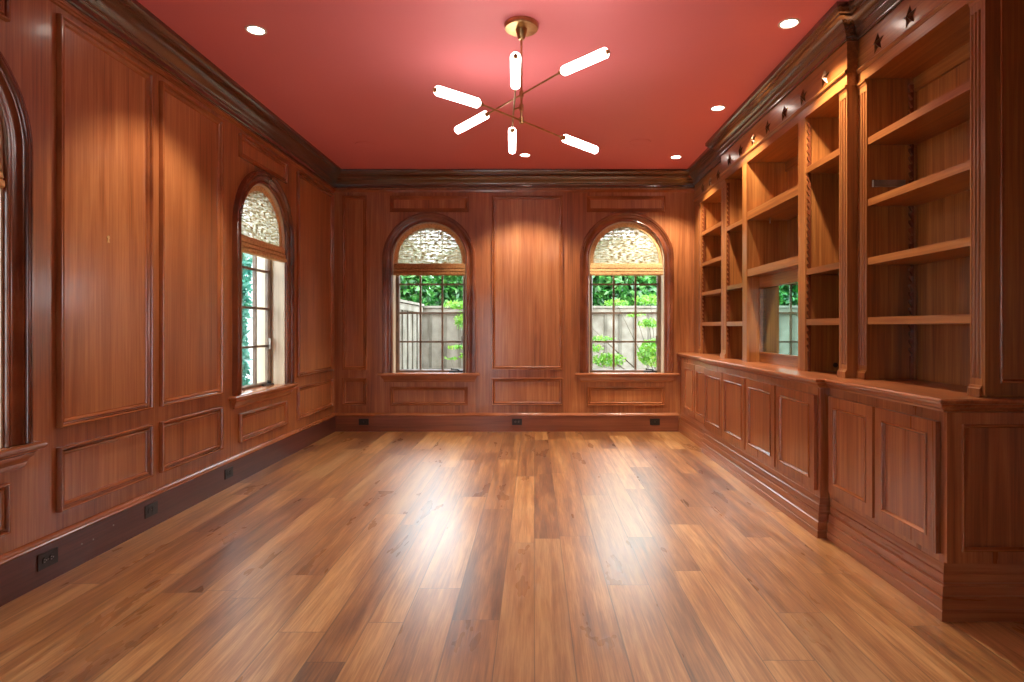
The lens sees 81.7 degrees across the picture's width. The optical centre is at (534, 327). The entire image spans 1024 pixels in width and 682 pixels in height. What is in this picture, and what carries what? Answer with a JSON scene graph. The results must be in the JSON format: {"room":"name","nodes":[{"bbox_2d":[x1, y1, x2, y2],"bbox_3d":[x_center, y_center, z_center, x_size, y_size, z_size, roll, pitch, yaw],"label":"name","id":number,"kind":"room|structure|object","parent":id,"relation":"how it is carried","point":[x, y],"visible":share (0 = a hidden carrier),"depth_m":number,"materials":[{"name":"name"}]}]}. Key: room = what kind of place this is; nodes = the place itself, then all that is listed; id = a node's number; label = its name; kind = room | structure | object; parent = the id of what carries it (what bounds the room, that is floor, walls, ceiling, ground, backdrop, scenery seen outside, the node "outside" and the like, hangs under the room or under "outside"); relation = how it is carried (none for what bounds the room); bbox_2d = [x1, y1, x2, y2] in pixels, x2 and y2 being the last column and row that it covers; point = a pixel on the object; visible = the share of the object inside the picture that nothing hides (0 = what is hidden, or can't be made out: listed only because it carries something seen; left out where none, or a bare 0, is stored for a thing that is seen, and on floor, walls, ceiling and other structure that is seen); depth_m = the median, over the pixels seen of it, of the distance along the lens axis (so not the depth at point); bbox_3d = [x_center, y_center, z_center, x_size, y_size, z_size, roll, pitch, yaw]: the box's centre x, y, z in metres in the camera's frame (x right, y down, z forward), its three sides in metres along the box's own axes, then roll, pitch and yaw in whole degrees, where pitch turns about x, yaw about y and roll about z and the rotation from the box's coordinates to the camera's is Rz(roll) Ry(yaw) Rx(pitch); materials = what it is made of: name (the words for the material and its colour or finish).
{"room":"home office","nodes":[
{"label":"home office","id":0,"kind":"room"},
{"bbox_2d":[0,0,333,554],"bbox_3d":[-2.471,-0.305,2.680,0.287,3.050,8.560,0,0,0],"label":"wall","id":1,"kind":"structure","parent":0,"point":[132,333],"depth_m":3.46,"materials":[{"name":"brown wood"}]},
{"bbox_2d":[0,51,47,472],"bbox_3d":[-2.455,-0.354,2.190,0.324,1.987,1.200,0,0,0],"label":"window","id":2,"kind":"structure","parent":1,"relation":"in","point":[16,140],"depth_m":2.66,"materials":[{"name":"brown wood"}]},
{"bbox_2d":[0,163,4,187],"bbox_3d":[-2.362,-0.920,2.190,0.062,0.612,0.843,0,0,0],"label":"roman shade","id":3,"kind":"object","parent":2,"relation":"attached to","point":[2,182],"visible":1,"depth_m":2.60,"materials":[{"name":"brown fabric"}]},
{"bbox_2d":[37,547,57,571],"bbox_3d":[-2.329,1.108,2.835,0.007,0.074,0.116,0,0,0],"label":"outlet","id":4,"kind":"object","parent":1,"relation":"attached to","point":[46,559],"visible":1,"depth_m":2.83,"materials":[{"name":"black plastic"}]},
{"bbox_2d":[42,557,47,563],"bbox_3d":[-2.327,1.108,2.815,0.003,0.033,0.033,0,0,0],"label":"receptacle","id":5,"kind":"object","parent":4,"relation":"attached to","point":[44,559],"depth_m":2.81,"materials":[{"name":"black plastic"}]},
{"bbox_2d":[49,554,54,560],"bbox_3d":[-2.327,1.108,2.855,0.003,0.033,0.033,0,0,0],"label":"receptacle","id":6,"kind":"object","parent":4,"relation":"attached to","point":[51,556],"depth_m":2.85,"materials":[{"name":"black plastic"}]},
{"bbox_2d":[145,501,157,518],"bbox_3d":[-2.329,1.108,3.600,0.007,0.074,0.116,0,0,0],"label":"outlet","id":7,"kind":"object","parent":1,"relation":"attached to","point":[151,509],"visible":1,"depth_m":3.60,"materials":[{"name":"black plastic"}]},
{"bbox_2d":[0,413,335,606],"bbox_3d":[-2.340,1.111,2.679,0.031,0.217,8.559,0,0,0],"label":"baseboard","id":8,"kind":"structure","parent":1,"relation":"attached to","point":[80,542],"depth_m":3.44,"materials":[{"name":"brown wood"}]},
{"bbox_2d":[50,0,341,191],"bbox_3d":[-2.290,-1.708,2.680,0.130,0.241,8.560,0,0,0],"label":"trim","id":9,"kind":"structure","parent":1,"relation":"attached to","point":[130,21],"depth_m":3.99,"materials":[{"name":"brown wood"}]},
{"bbox_2d":[225,466,232,478],"bbox_3d":[-2.329,1.108,4.515,0.007,0.074,0.116,0,0,0],"label":"outlet","id":10,"kind":"object","parent":1,"relation":"attached to","point":[229,471],"visible":1,"depth_m":4.51,"materials":[{"name":"black plastic"}]},
{"bbox_2d":[228,171,297,408],"bbox_3d":[-2.455,-0.354,5.155,0.324,1.987,1.200,0,0,0],"label":"window","id":11,"kind":"structure","parent":1,"relation":"in","point":[272,308],"depth_m":5.53,"materials":[{"name":"brown wood"}]},
{"bbox_2d":[241,186,286,261],"bbox_3d":[-2.362,-0.920,5.155,0.062,0.612,0.843,0,0,0],"label":"roman shade","id":12,"kind":"object","parent":11,"relation":"attached to","point":[261,234],"visible":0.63,"depth_m":5.15,"materials":[{"name":"beige fabric"}]},
{"bbox_2d":[0,432,1023,681],"bbox_3d":[-0.077,1.250,2.680,5.155,0.060,9.160,0,0,0],"label":"floor","id":13,"kind":"structure","parent":0,"point":[350,556],"depth_m":2.79,"materials":[{"name":"brown wood"}]},
{"bbox_2d":[678,358,704,447],"bbox_3d":[1.944,0.787,6.367,0.509,0.866,1.182,0,0,0],"label":"base cabinet","id":14,"kind":"object","parent":13,"relation":"on","point":[691,421],"visible":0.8,"depth_m":6.36,"materials":[{"name":"brown wood"}]},
{"bbox_2d":[701,364,829,537],"bbox_3d":[1.917,0.787,4.615,0.562,0.866,2.384,0,0,0],"label":"base cabinet","id":15,"kind":"object","parent":13,"relation":"on","point":[771,434],"visible":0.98,"depth_m":4.08,"materials":[{"name":"brown wood"}]},
{"bbox_2d":[677,353,1023,411],"bbox_3d":[1.907,0.324,4.697,0.581,0.057,4.523,0,0,0],"label":"countertop","id":16,"kind":"structure","parent":15,"relation":"on","point":[944,397],"depth_m":3.01,"materials":[{"name":"brown wood"}]},
{"bbox_2d":[693,163,720,353],"bbox_3d":[2.022,-0.685,6.359,0.323,1.958,1.197,0,0,0],"label":"bookcase","id":17,"kind":"object","parent":16,"relation":"on","point":[707,194],"visible":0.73,"depth_m":6.68,"materials":[{"name":"brown wood"}]},
{"bbox_2d":[720,41,857,377],"bbox_3d":[1.990,-0.685,4.600,0.387,1.958,2.320,0,0,0],"label":"bookcase","id":18,"kind":"object","parent":16,"relation":"on","point":[789,185],"visible":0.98,"depth_m":4.03,"materials":[{"name":"brown wood"}]},
{"bbox_2d":[763,282,797,355],"bbox_3d":[1.945,-0.064,4.574,0.006,0.543,0.961,0,0,1],"label":"mirror","id":19,"kind":"object","parent":18,"relation":"attached to","point":[780,302],"visible":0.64,"depth_m":4.66,"materials":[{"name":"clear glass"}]},
{"bbox_2d":[687,0,903,185],"bbox_3d":[1.830,-1.747,4.652,0.446,0.164,4.612,0,0,-4],"label":"trim","id":20,"kind":"structure","parent":18,"relation":"attached to","point":[850,20],"depth_m":3.95,"materials":[{"name":"brown wood"}]},
{"bbox_2d":[856,0,1023,397],"bbox_3d":[2.025,-0.685,2.951,0.330,1.958,0.976,0,0,0],"label":"bookcase","id":21,"kind":"object","parent":16,"relation":"on","point":[940,86],"visible":1,"depth_m":3.01,"materials":[{"name":"brown wood"}]},
{"bbox_2d":[827,388,1023,621],"bbox_3d":[1.944,0.787,2.954,0.509,0.866,1.000,0,0,0],"label":"base cabinet","id":22,"kind":"object","parent":13,"relation":"on","point":[929,501],"visible":0.99,"depth_m":2.51,"materials":[{"name":"brown wood"}]},
{"bbox_2d":[334,180,700,427],"bbox_3d":[-0.058,-0.305,7.077,5.115,3.050,0.287,0,0,0],"label":"wall","id":23,"kind":"structure","parent":0,"point":[527,245],"depth_m":6.96,"materials":[{"name":"brown wood"}]},
{"bbox_2d":[359,419,368,424],"bbox_3d":[-2.000,1.105,6.934,0.116,0.074,0.007,0,0,0],"label":"outlet","id":24,"kind":"object","parent":23,"relation":"attached to","point":[361,421],"visible":1,"depth_m":6.93,"materials":[{"name":"black plastic"}]},
{"bbox_2d":[377,212,479,381],"bbox_3d":[-1.236,-0.354,7.060,1.200,1.987,0.324,0,0,0],"label":"window","id":25,"kind":"structure","parent":23,"relation":"in","point":[391,371],"depth_m":6.94,"materials":[{"name":"brown wood"}]},
{"bbox_2d":[393,224,464,275],"bbox_3d":[-1.236,-0.920,6.967,0.843,0.612,0.062,0,0,0],"label":"roman shade","id":26,"kind":"object","parent":25,"relation":"attached to","point":[425,249],"visible":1,"depth_m":6.99,"materials":[{"name":"beige fabric"}]},
{"bbox_2d":[335,413,678,431],"bbox_3d":[-0.334,1.111,6.944,4.040,0.217,0.031,0,0,0],"label":"baseboard","id":27,"kind":"structure","parent":23,"relation":"attached to","point":[344,422],"depth_m":6.94,"materials":[{"name":"brown wood"}]},
{"bbox_2d":[335,169,694,191],"bbox_3d":[-0.237,-1.708,6.895,4.234,0.241,0.130,0,0,0],"label":"trim","id":28,"kind":"structure","parent":23,"relation":"attached to","point":[348,178],"depth_m":6.92,"materials":[{"name":"brown wood"}]},
{"bbox_2d":[512,419,521,424],"bbox_3d":[-0.205,1.105,6.934,0.116,0.074,0.007,0,0,0],"label":"outlet","id":29,"kind":"object","parent":23,"relation":"attached to","point":[514,421],"visible":1,"depth_m":6.93,"materials":[{"name":"black plastic"}]},
{"bbox_2d":[575,212,678,381],"bbox_3d":[1.080,-0.358,7.060,1.216,1.995,0.324,0,0,0],"label":"window","id":30,"kind":"structure","parent":23,"relation":"in","point":[664,371],"depth_m":6.94,"materials":[{"name":"brown wood"}]},
{"bbox_2d":[590,223,662,275],"bbox_3d":[1.080,-0.924,6.967,0.859,0.620,0.062,0,0,0],"label":"roman shade","id":31,"kind":"object","parent":30,"relation":"attached to","point":[622,249],"visible":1,"depth_m":6.99,"materials":[{"name":"beige fabric"}]},
{"bbox_2d":[650,419,659,424],"bbox_3d":[1.410,1.105,6.934,0.116,0.074,0.007,0,0,0],"label":"outlet","id":32,"kind":"object","parent":23,"relation":"attached to","point":[652,421],"visible":1,"depth_m":6.93,"materials":[{"name":"black plastic"}]},
{"bbox_2d":[137,0,901,168],"bbox_3d":[-0.077,-1.860,2.680,5.155,0.060,9.160,0,0,0],"label":"ceiling","id":33,"kind":"structure","parent":0,"point":[341,74],"depth_m":4.13,"materials":[{"name":"red paint"}]},
{"bbox_2d":[244,25,266,35],"bbox_3d":[-1.713,-1.826,3.641,0.128,0.006,0.128,0,0,0],"label":"recessed light","id":34,"kind":"object","parent":33,"relation":"in","point":[252,29],"visible":1,"depth_m":3.64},
{"bbox_2d":[433,16,609,153],"bbox_3d":[-0.059,-1.525,3.669,1.016,0.608,1.571,0,0,0],"label":"chandelier","id":35,"kind":"object","parent":33,"relation":"hanging from","point":[521,27],"visible":1,"depth_m":3.49,"materials":[{"name":"white glass"}]},
{"bbox_2d":[519,153,530,156],"bbox_3d":[-0.100,-1.826,6.278,0.128,0.006,0.128,0,0,0],"label":"recessed light","id":36,"kind":"object","parent":33,"relation":"in","point":[522,154],"visible":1,"depth_m":6.28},
{"bbox_2d":[670,155,681,158],"bbox_3d":[1.518,-1.826,6.352,0.128,0.006,0.128,0,0,0],"label":"recessed light","id":37,"kind":"object","parent":33,"relation":"in","point":[675,156],"visible":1,"depth_m":6.36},
{"bbox_2d":[710,105,725,110],"bbox_3d":[1.529,-1.826,4.934,0.128,0.006,0.128,0,0,0],"label":"recessed light","id":38,"kind":"object","parent":33,"relation":"in","point":[718,107],"visible":1,"depth_m":4.94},
{"bbox_2d":[778,18,800,28],"bbox_3d":[1.531,-1.826,3.560,0.128,0.006,0.128,0,0,0],"label":"recessed light","id":39,"kind":"object","parent":33,"relation":"in","point":[788,23],"visible":1,"depth_m":3.56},
{"label":"outside","id":40,"kind":"structure","parent":0,"visible":0},
{"bbox_3d":[0.000,1.700,10.000,28.000,0.200,32.000,0,0,0],"label":"ground","id":41,"kind":"structure","parent":40,"visible":0},
{"bbox_2d":[242,258,251,382],"bbox_3d":[-6.650,-0.090,8.000,0.500,3.380,22.000,0,0,0],"label":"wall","id":42,"kind":"structure","parent":41,"relation":"on","point":[249,321],"depth_m":13.55,"materials":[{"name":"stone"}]},
{"bbox_2d":[242,252,251,385],"bbox_3d":[-3.603,0.117,7.075,0.438,2.967,0.751,0,0,0],"label":"shrub","id":43,"kind":"object","parent":41,"relation":"on","point":[246,283],"visible":0.08,"depth_m":7.16,"materials":[{"name":"green plant"}]},
{"bbox_2d":[400,299,423,368],"bbox_3d":[-1.855,0.613,8.476,0.170,1.975,2.092,0,0,0],"label":"fence","id":44,"kind":"object","parent":41,"relation":"on","point":[409,323],"visible":0.34,"depth_m":8.63,"materials":[{"name":"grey wood"}]},
{"bbox_2d":[400,276,435,305],"bbox_3d":[-2.997,-0.032,10.618,2.513,3.264,1.186,0,0,0],"label":"evergreen tree","id":45,"kind":"object","parent":41,"relation":"on","point":[407,292],"visible":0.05,"depth_m":10.39,"materials":[{"name":"green plant"}]},
{"bbox_2d":[429,276,462,305],"bbox_3d":[-0.993,-0.045,11.949,2.509,3.290,1.204,0,0,0],"label":"evergreen tree","id":46,"kind":"object","parent":41,"relation":"on","point":[450,292],"visible":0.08,"depth_m":11.64,"materials":[{"name":"green plant"}]},
{"bbox_2d":[443,299,462,366],"bbox_3d":[-1.107,0.597,8.419,0.440,2.006,0.345,0,0,0],"label":"sapling","id":47,"kind":"object","parent":41,"relation":"on","point":[453,305],"visible":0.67,"depth_m":8.39,"materials":[{"name":"green plant"}]},
{"bbox_2d":[422,306,655,368],"bbox_3d":[1.626,0.625,9.615,7.592,1.950,0.170,0,0,0],"label":"fence","id":48,"kind":"object","parent":41,"relation":"on","point":[431,323],"visible":0.09,"depth_m":9.58,"materials":[{"name":"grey wood"}]},
{"bbox_2d":[593,294,655,368],"bbox_3d":[1.266,0.552,8.540,1.298,2.096,0.609,0,0,10],"label":"sapling","id":49,"kind":"object","parent":41,"relation":"on","point":[649,348],"visible":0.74,"depth_m":8.41,"materials":[{"name":"green plant"}]},
{"bbox_2d":[593,276,655,305],"bbox_3d":[0.966,-0.038,10.603,2.540,3.277,1.217,0,0,0],"label":"evergreen tree","id":50,"kind":"object","parent":41,"relation":"on","point":[601,293],"visible":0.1,"depth_m":10.25,"materials":[{"name":"green plant"}]},
{"bbox_2d":[650,276,655,293],"bbox_3d":[2.946,-0.061,11.959,2.521,3.322,1.163,0,0,0],"label":"evergreen tree","id":51,"kind":"object","parent":41,"relation":"on","point":[653,279],"visible":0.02,"depth_m":11.58,"materials":[{"name":"green plant"}]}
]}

